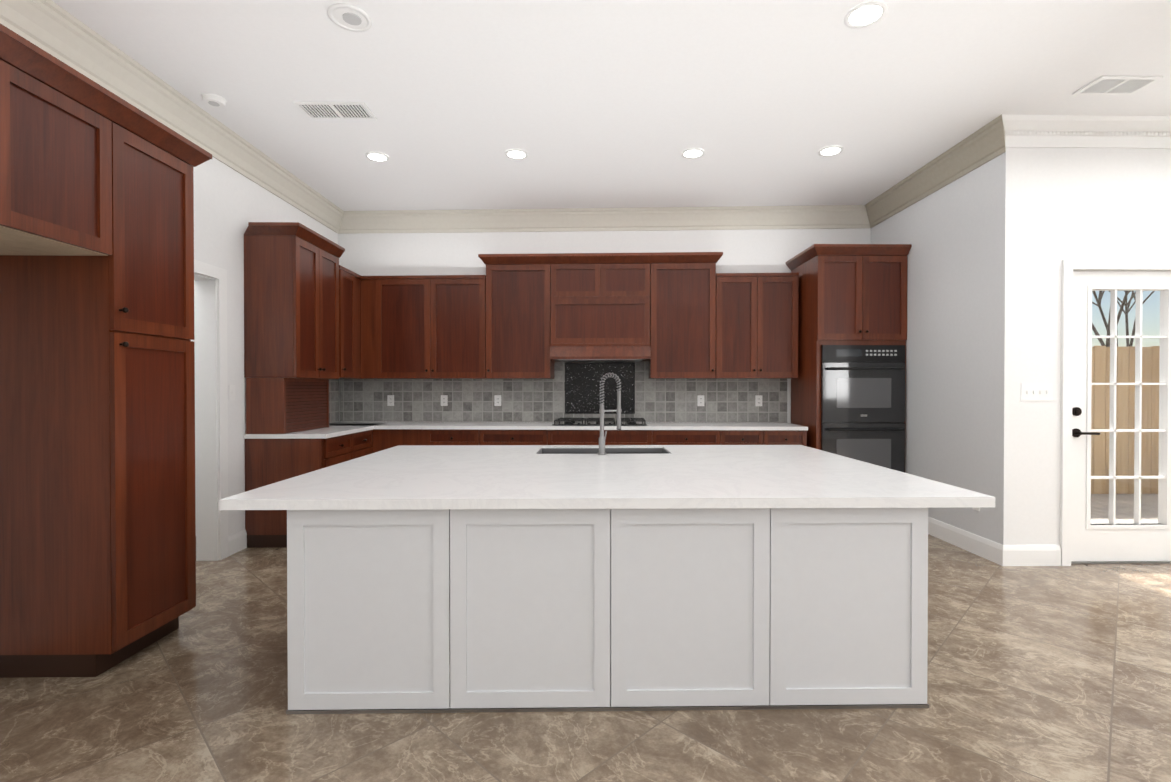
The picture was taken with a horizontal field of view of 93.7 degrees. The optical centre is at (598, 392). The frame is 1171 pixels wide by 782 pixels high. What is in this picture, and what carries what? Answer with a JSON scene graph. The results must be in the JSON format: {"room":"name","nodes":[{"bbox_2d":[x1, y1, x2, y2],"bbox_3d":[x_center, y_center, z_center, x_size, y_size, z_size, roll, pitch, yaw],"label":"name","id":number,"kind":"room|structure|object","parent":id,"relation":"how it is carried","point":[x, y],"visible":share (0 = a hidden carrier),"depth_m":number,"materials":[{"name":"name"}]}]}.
{"room":"kitchen","nodes":[
{"label":"kitchen","id":0,"kind":"room"},
{"bbox_2d":[191,280,195,523],"bbox_3d":[-3.467,-0.342,4.721,1.060,3.127,0.150,0,0,-1],"label":"wall","id":1,"kind":"structure","parent":0,"point":[195,421],"depth_m":4.64,"materials":[{"name":"paint"}]},
{"bbox_2d":[193,157,337,535],"bbox_3d":[-2.805,-0.315,1.307,0.150,3.127,9.800,0,0,-1],"label":"wall","id":2,"kind":"structure","parent":0,"point":[230,203],"depth_m":4.19,"materials":[{"name":"paint"}]},
{"bbox_2d":[0,60,111,255],"bbox_3d":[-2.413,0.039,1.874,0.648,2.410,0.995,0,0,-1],"label":"upper cabinet","id":3,"kind":"object","parent":2,"relation":"attached to","point":[55,172],"visible":1,"depth_m":2.13,"materials":[{"name":"brown wood"}]},
{"bbox_2d":[0,0,343,232],"bbox_3d":[-2.668,-1.774,1.161,0.120,0.204,9.526,0,0,-1],"label":"crown molding","id":4,"kind":"structure","parent":2,"relation":"attached to","point":[52,28],"depth_m":3.30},
{"bbox_2d":[194,259,227,560],"bbox_3d":[-2.834,0.163,3.596,0.168,2.135,0.980,0,0,-1],"label":"doorway","id":5,"kind":"structure","parent":2,"relation":"attached to","point":[211,404],"depth_m":3.99,"materials":[{"name":"white paint"}]},
{"bbox_2d":[244,222,344,378],"bbox_3d":[-2.554,-0.718,4.657,0.458,1.201,0.804,0,0,-1],"label":"upper cabinet","id":6,"kind":"object","parent":2,"relation":"attached to","point":[291,299],"visible":0.98,"depth_m":4.31,"materials":[{"name":"brown wood"}]},
{"bbox_2d":[339,265,363,378],"bbox_3d":[-2.577,-0.657,5.480,0.439,1.035,0.838,0,0,-1],"label":"upper cabinet","id":7,"kind":"object","parent":2,"relation":"attached to","point":[349,324],"visible":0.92,"depth_m":5.30,"materials":[{"name":"brown wood"}]},
{"bbox_2d":[0,534,1170,781],"bbox_3d":[1.033,1.278,1.459,12.350,0.060,10.250,0,0,-1],"label":"floor","id":8,"kind":"structure","parent":0,"point":[1048,672],"depth_m":2.08,"materials":[{"name":"tile"}]},
{"bbox_2d":[0,122,195,677],"bbox_3d":[-2.407,0.033,2.618,0.684,2.410,0.488,0,0,-1],"label":"pantry cabinet","id":9,"kind":"object","parent":8,"relation":"on","point":[97,482],"visible":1,"depth_m":2.38,"materials":[{"name":"brown wood"}]},
{"bbox_2d":[0,23,211,166],"bbox_3d":[-2.387,-1.211,2.110,0.708,0.085,1.593,0,0,-1],"label":"crown molding","id":10,"kind":"structure","parent":9,"relation":"on","point":[22,54],"depth_m":2.23,"materials":[{"name":"brown wood"}]},
{"bbox_2d":[245,430,372,547],"bbox_3d":[-2.458,0.791,4.813,0.654,0.860,0.980,0,0,-1],"label":"base cabinet","id":11,"kind":"object","parent":8,"relation":"on","point":[269,461],"visible":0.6,"depth_m":4.32,"materials":[{"name":"brown wood"}]},
{"bbox_2d":[243,425,366,438],"bbox_3d":[-2.463,0.344,4.679,0.640,0.034,0.750,0,0,-1],"label":"countertop","id":12,"kind":"structure","parent":11,"relation":"on","point":[339,428],"depth_m":4.38,"materials":[{"name":"white stone"}]},
{"bbox_2d":[246,378,328,433],"bbox_3d":[-2.624,0.104,4.690,0.296,0.441,0.748,0,0,-1],"label":"appliance garage","id":13,"kind":"object","parent":12,"relation":"on","point":[281,405],"visible":1,"depth_m":4.34,"materials":[{"name":"brown wood"}]},
{"bbox_2d":[423,429,466,444],"bbox_3d":[-1.372,0.785,5.593,0.574,0.860,0.676,0,0,-1],"label":"base cabinet","id":14,"kind":"object","parent":8,"relation":"on","point":[430,436],"depth_m":5.28,"materials":[{"name":"brown wood"}]},
{"bbox_2d":[467,429,538,444],"bbox_3d":[-0.817,0.785,5.561,0.780,0.860,0.760,0,0,-1],"label":"base cabinet","id":15,"kind":"object","parent":8,"relation":"on","point":[474,437],"depth_m":5.26,"materials":[{"name":"brown wood"}]},
{"bbox_2d":[539,430,658,444],"bbox_3d":[0.007,0.785,5.573,1.115,0.860,0.763,0,0,-1],"label":"base cabinet","id":16,"kind":"object","parent":8,"relation":"on","point":[546,437],"depth_m":5.22,"materials":[{"name":"brown wood"}]},
{"bbox_2d":[329,421,807,430],"bbox_3d":[-0.420,0.337,5.532,4.820,0.034,0.888,0,0,-1],"label":"countertop","id":17,"kind":"structure","parent":16,"relation":"on","point":[370,425],"depth_m":5.27,"materials":[{"name":"white stone"}]},
{"bbox_2d":[552,418,646,425],"bbox_3d":[0.023,0.294,5.508,0.935,0.050,0.556,0,0,-1],"label":"cooktop","id":18,"kind":"object","parent":17,"relation":"in","point":[596,422],"visible":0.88,"depth_m":5.35,"materials":[{"name":"black metal"}]},
{"bbox_2d":[286,508,928,713],"bbox_3d":[0.035,0.837,3.071,2.509,0.796,1.873,0,0,-1],"label":"kitchen island","id":19,"kind":"object","parent":8,"relation":"on","point":[469,610],"visible":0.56,"depth_m":2.14,"materials":[{"name":"paint"}]},
{"bbox_2d":[219,445,994,509],"bbox_3d":[0.036,0.418,3.071,2.967,0.040,1.948,0,0,-1],"label":"island countertop","id":20,"kind":"structure","parent":19,"relation":"on","point":[404,477],"depth_m":2.45,"materials":[{"name":"white stone"}]},
{"bbox_2d":[538,448,669,453],"bbox_3d":[0.035,0.530,3.732,0.902,0.253,0.452,0,0,-1],"label":"sink","id":21,"kind":"object","parent":20,"relation":"in","point":[607,451],"visible":0.23,"depth_m":3.94,"materials":[{"name":"silver metal"}]},
{"bbox_2d":[597,373,621,454],"bbox_3d":[0.073,0.135,3.497,0.156,0.517,0.124,0,0,-1],"label":"faucet","id":22,"kind":"object","parent":20,"relation":"on","point":[602,411],"visible":1,"depth_m":3.46,"materials":[{"name":"silver metal"}]},
{"bbox_2d":[786,244,911,449],"bbox_3d":[2.400,-0.065,5.358,0.891,2.564,0.725,0,0,-1],"label":"tall cabinet","id":23,"kind":"object","parent":8,"relation":"on","point":[852,294],"visible":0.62,"depth_m":5.06,"materials":[{"name":"brown wood"}]},
{"bbox_2d":[821,345,904,472],"bbox_3d":[2.444,0.212,5.035,0.766,1.290,0.086,0,0,-1],"label":"double oven","id":24,"kind":"object","parent":23,"relation":"in","point":[863,403],"visible":0.94,"depth_m":5.04,"materials":[{"name":"black metal"}]},
{"bbox_2d":[338,228,870,422],"bbox_3d":[-0.012,-0.351,5.909,6.600,3.127,0.150,0,0,2],"label":"wall","id":25,"kind":"structure","parent":0,"point":[457,253],"depth_m":5.83,"materials":[{"name":"paint"}]},
{"bbox_2d":[361,275,488,378],"bbox_3d":[-1.765,-0.659,5.707,1.295,1.036,0.415,0,0,-1],"label":"upper cabinet","id":26,"kind":"object","parent":25,"relation":"attached to","point":[423,326],"visible":0.98,"depth_m":5.49,"materials":[{"name":"brown wood"}]},
{"bbox_2d":[486,264,553,378],"bbox_3d":[-0.795,-0.711,5.670,0.669,1.140,0.386,0,0,-1],"label":"upper cabinet","id":27,"kind":"object","parent":25,"relation":"attached to","point":[518,319],"visible":1,"depth_m":5.51,"materials":[{"name":"brown wood"}]},
{"bbox_2d":[329,361,786,422],"bbox_3d":[-0.411,-0.065,5.844,4.786,0.764,0.260,0,0,-1],"label":"backsplash","id":28,"kind":"structure","parent":25,"relation":"attached to","point":[543,400],"depth_m":5.69,"materials":[{"name":"tile"}]},
{"bbox_2d":[387,395,393,405],"bbox_3d":[-2.229,0.090,5.902,0.072,0.115,0.010,0,0,-1],"label":"outlet","id":29,"kind":"object","parent":28,"relation":"attached to","point":[390,400],"visible":1,"depth_m":5.90,"materials":[{"name":"white plastic"}]},
{"bbox_2d":[441,395,447,405],"bbox_3d":[-1.649,0.090,5.881,0.072,0.115,0.010,0,0,-1],"label":"outlet","id":30,"kind":"object","parent":28,"relation":"attached to","point":[444,400],"visible":1,"depth_m":5.88,"materials":[{"name":"white plastic"}]},
{"bbox_2d":[494,395,500,405],"bbox_3d":[-1.070,0.090,5.861,0.072,0.115,0.010,0,0,-1],"label":"outlet","id":31,"kind":"object","parent":28,"relation":"attached to","point":[497,400],"visible":1,"depth_m":5.86,"materials":[{"name":"white plastic"}]},
{"bbox_2d":[565,362,634,413],"bbox_3d":[0.019,-0.044,5.820,0.740,0.543,0.008,0,0,2],"label":"backsplash panel","id":32,"kind":"object","parent":28,"relation":"attached to","point":[582,387],"visible":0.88,"depth_m":5.82,"materials":[{"name":"stone"}]},
{"bbox_2d":[697,395,703,405],"bbox_3d":[1.084,0.091,5.784,0.072,0.115,0.010,0,0,-1],"label":"outlet","id":33,"kind":"object","parent":28,"relation":"attached to","point":[700,400],"visible":1,"depth_m":5.78,"materials":[{"name":"white plastic"}]},
{"bbox_2d":[755,395,761,405],"bbox_3d":[1.688,0.091,5.761,0.072,0.115,0.008,0,0,2],"label":"outlet","id":34,"kind":"object","parent":28,"relation":"attached to","point":[758,400],"visible":1,"depth_m":5.76,"materials":[{"name":"white plastic"}]},
{"bbox_2d":[549,263,650,361],"bbox_3d":[0.026,-0.799,5.585,1.012,0.963,0.514,0,0,-1],"label":"range hood","id":35,"kind":"object","parent":25,"relation":"attached to","point":[600,312],"visible":1,"depth_m":5.45,"materials":[{"name":"brown wood"}]},
{"bbox_2d":[478,252,722,264],"bbox_3d":[0.023,-1.326,5.608,2.412,0.090,0.408,0,0,2],"label":"crown molding","id":36,"kind":"structure","parent":35,"relation":"on","point":[605,258],"depth_m":5.43,"materials":[{"name":"brown wood"}]},
{"bbox_2d":[338,205,869,233],"bbox_3d":[0.018,-1.811,5.764,5.645,0.204,0.409,0,0,-1],"label":"crown molding","id":37,"kind":"structure","parent":25,"relation":"attached to","point":[644,219],"depth_m":5.76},
{"bbox_2d":[649,263,715,378],"bbox_3d":[0.850,-0.710,5.596,0.660,1.140,0.416,0,0,-1],"label":"upper cabinet","id":38,"kind":"object","parent":25,"relation":"attached to","point":[682,320],"visible":0.98,"depth_m":5.45,"materials":[{"name":"brown wood"}]},
{"bbox_2d":[712,273,798,378],"bbox_3d":[1.576,-0.658,5.579,0.820,1.035,0.407,0,0,-1],"label":"upper cabinet","id":39,"kind":"object","parent":25,"relation":"attached to","point":[756,325],"visible":0.96,"depth_m":5.42,"materials":[{"name":"brown wood"}]},
{"bbox_2d":[52,0,1170,210],"bbox_3d":[1.033,-1.919,1.433,12.350,0.080,10.250,0,0,-1],"label":"ceiling","id":40,"kind":"structure","parent":0,"point":[604,103],"depth_m":3.38,"materials":[{"name":"paint"}]},
{"bbox_2d":[201,93,226,107],"bbox_3d":[-2.478,-1.877,3.541,0.136,0.038,0.136,0,0,-1],"label":"smoke detector","id":41,"kind":"object","parent":40,"relation":"attached to","point":[214,100],"visible":1,"depth_m":3.51,"materials":[{"name":"white plastic"}]},
{"bbox_2d":[293,101,376,119],"bbox_3d":[-1.760,-1.892,3.692,0.460,0.010,0.220,0,0,-1],"label":"ceiling vent","id":42,"kind":"object","parent":40,"relation":"in","point":[338,110],"visible":0.98,"depth_m":3.69,"materials":[{"name":"grey metal"}]},
{"bbox_2d":[328,3,371,31],"bbox_3d":[-1.249,-1.883,2.766,0.204,0.012,0.204,0,0,-1],"label":"recessed light","id":43,"kind":"object","parent":40,"relation":"in","point":[349,17],"visible":1,"depth_m":2.76,"materials":[{"name":"grey plastic"}]},
{"bbox_2d":[365,152,388,161],"bbox_3d":[-1.782,-1.898,4.432,0.184,0.008,0.184,0,0,-1],"label":"recessed light","id":44,"kind":"object","parent":40,"relation":"in","point":[377,156],"visible":0.96,"depth_m":4.42,"materials":[{"name":"white plastic"}]},
{"bbox_2d":[505,149,527,159],"bbox_3d":[-0.651,-1.898,4.381,0.184,0.008,0.184,0,0,-1],"label":"recessed light","id":45,"kind":"object","parent":40,"relation":"in","point":[517,154],"visible":0.98,"depth_m":4.38,"materials":[{"name":"white plastic"}]},
{"bbox_2d":[681,148,704,158],"bbox_3d":[0.754,-1.897,4.364,0.184,0.008,0.184,0,0,-1],"label":"recessed light","id":46,"kind":"object","parent":40,"relation":"in","point":[692,153],"visible":0.96,"depth_m":4.36,"materials":[{"name":"white plastic"}]},
{"bbox_2d":[818,146,842,156],"bbox_3d":[1.830,-1.897,4.322,0.184,0.008,0.184,0,0,-1],"label":"recessed light","id":47,"kind":"object","parent":40,"relation":"in","point":[828,151],"visible":1,"depth_m":4.32,"materials":[{"name":"white plastic"}]},
{"bbox_2d":[844,1,886,28],"bbox_3d":[1.336,-1.885,2.744,0.194,0.008,0.194,0,0,-1],"label":"recessed light","id":48,"kind":"object","parent":40,"relation":"in","point":[865,14],"visible":1,"depth_m":2.74,"materials":[{"name":"white plastic"}]},
{"bbox_2d":[1073,75,1162,95],"bbox_3d":[3.196,-1.889,3.385,0.370,0.010,0.200,0,0,-1],"label":"ceiling vent","id":49,"kind":"object","parent":40,"relation":"in","point":[1115,85],"visible":1,"depth_m":3.37,"materials":[{"name":"grey metal"}]},
{"bbox_2d":[871,148,1025,544],"bbox_3d":[2.925,-0.345,5.091,0.145,3.127,2.423,0,0,-1],"label":"wall","id":50,"kind":"structure","parent":0,"point":[965,236],"depth_m":4.23,"materials":[{"name":"paint"}]},
{"bbox_2d":[865,114,1005,227],"bbox_3d":[2.798,-1.802,4.733,0.120,0.204,1.973,0,0,-1],"label":"crown molding","id":51,"kind":"structure","parent":50,"relation":"attached to","point":[979,148],"depth_m":4.46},
{"bbox_2d":[928,517,1007,565],"bbox_3d":[2.855,1.151,4.479,0.016,0.145,1.209,0,0,-1],"label":"baseboard","id":52,"kind":"structure","parent":50,"relation":"attached to","point":[995,552],"depth_m":4.21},
{"bbox_2d":[1024,148,1170,544],"bbox_3d":[5.016,-0.336,3.990,4.000,3.127,0.150,0,0,-1],"label":"wall","id":53,"kind":"structure","parent":0,"point":[1098,203],"depth_m":3.88,"materials":[{"name":"paint"}]},
{"bbox_2d":[1008,545,1060,565],"bbox_3d":[3.080,1.156,3.886,0.385,0.145,0.016,0,0,-1],"label":"baseboard","id":54,"kind":"structure","parent":53,"relation":"attached to","point":[1017,555],"depth_m":3.88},
{"bbox_2d":[1021,383,1052,400],"bbox_3d":[3.098,-0.001,3.880,0.223,0.120,0.011,0,0,-1],"label":"light switch","id":55,"kind":"object","parent":53,"relation":"attached to","point":[1036,391],"visible":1,"depth_m":3.87,"materials":[{"name":"white plastic"}]},
{"bbox_2d":[1002,115,1170,148],"bbox_3d":[4.829,-1.810,3.842,4.140,0.174,0.115,0,0,-1],"label":"crown molding","id":56,"kind":"structure","parent":53,"relation":"attached to","point":[1083,131],"depth_m":3.74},
{"bbox_2d":[1060,259,1170,565],"bbox_3d":[3.801,0.147,3.963,1.048,2.162,0.170,0,0,-1],"label":"door frame","id":57,"kind":"structure","parent":53,"relation":"attached to","point":[1069,266],"depth_m":3.87,"materials":[{"name":"white wood"}]},
{"bbox_2d":[1071,271,1170,561],"bbox_3d":[3.801,0.174,3.929,0.912,2.079,0.114,0,0,-1],"label":"entry door","id":58,"kind":"structure","parent":53,"relation":"in","point":[1112,540],"depth_m":3.94,"materials":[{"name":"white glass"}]},
{"label":"outside","id":59,"kind":"structure","parent":0,"visible":0},
{"bbox_2d":[1091,494,1157,522],"bbox_3d":[7.443,1.291,5.410,9.100,0.090,2.563,0,0,-1],"label":"deck","id":60,"kind":"object","parent":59,"point":[1104,498],"depth_m":5.86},
{"bbox_3d":[8.777,1.263,18.415,22.000,0.100,23.400,0,0,-1],"label":"lawn","id":61,"kind":"structure","parent":59,"visible":0},
{"bbox_2d":[1092,291,1153,346],"bbox_3d":[14.977,-2.702,16.072,10.428,7.855,7.712,0,0,-1],"label":"trees","id":62,"kind":"object","parent":61,"relation":"on","point":[1123,302],"depth_m":15.27,"materials":[{"name":"brown plant"}]},
{"bbox_2d":[1091,346,1159,493],"bbox_3d":[7.969,0.357,6.873,10.000,1.895,0.060,0,0,-1],"label":"fence","id":63,"kind":"object","parent":61,"relation":"on","point":[1152,437],"depth_m":6.82,"materials":[{"name":"brown wood"}]}
]}

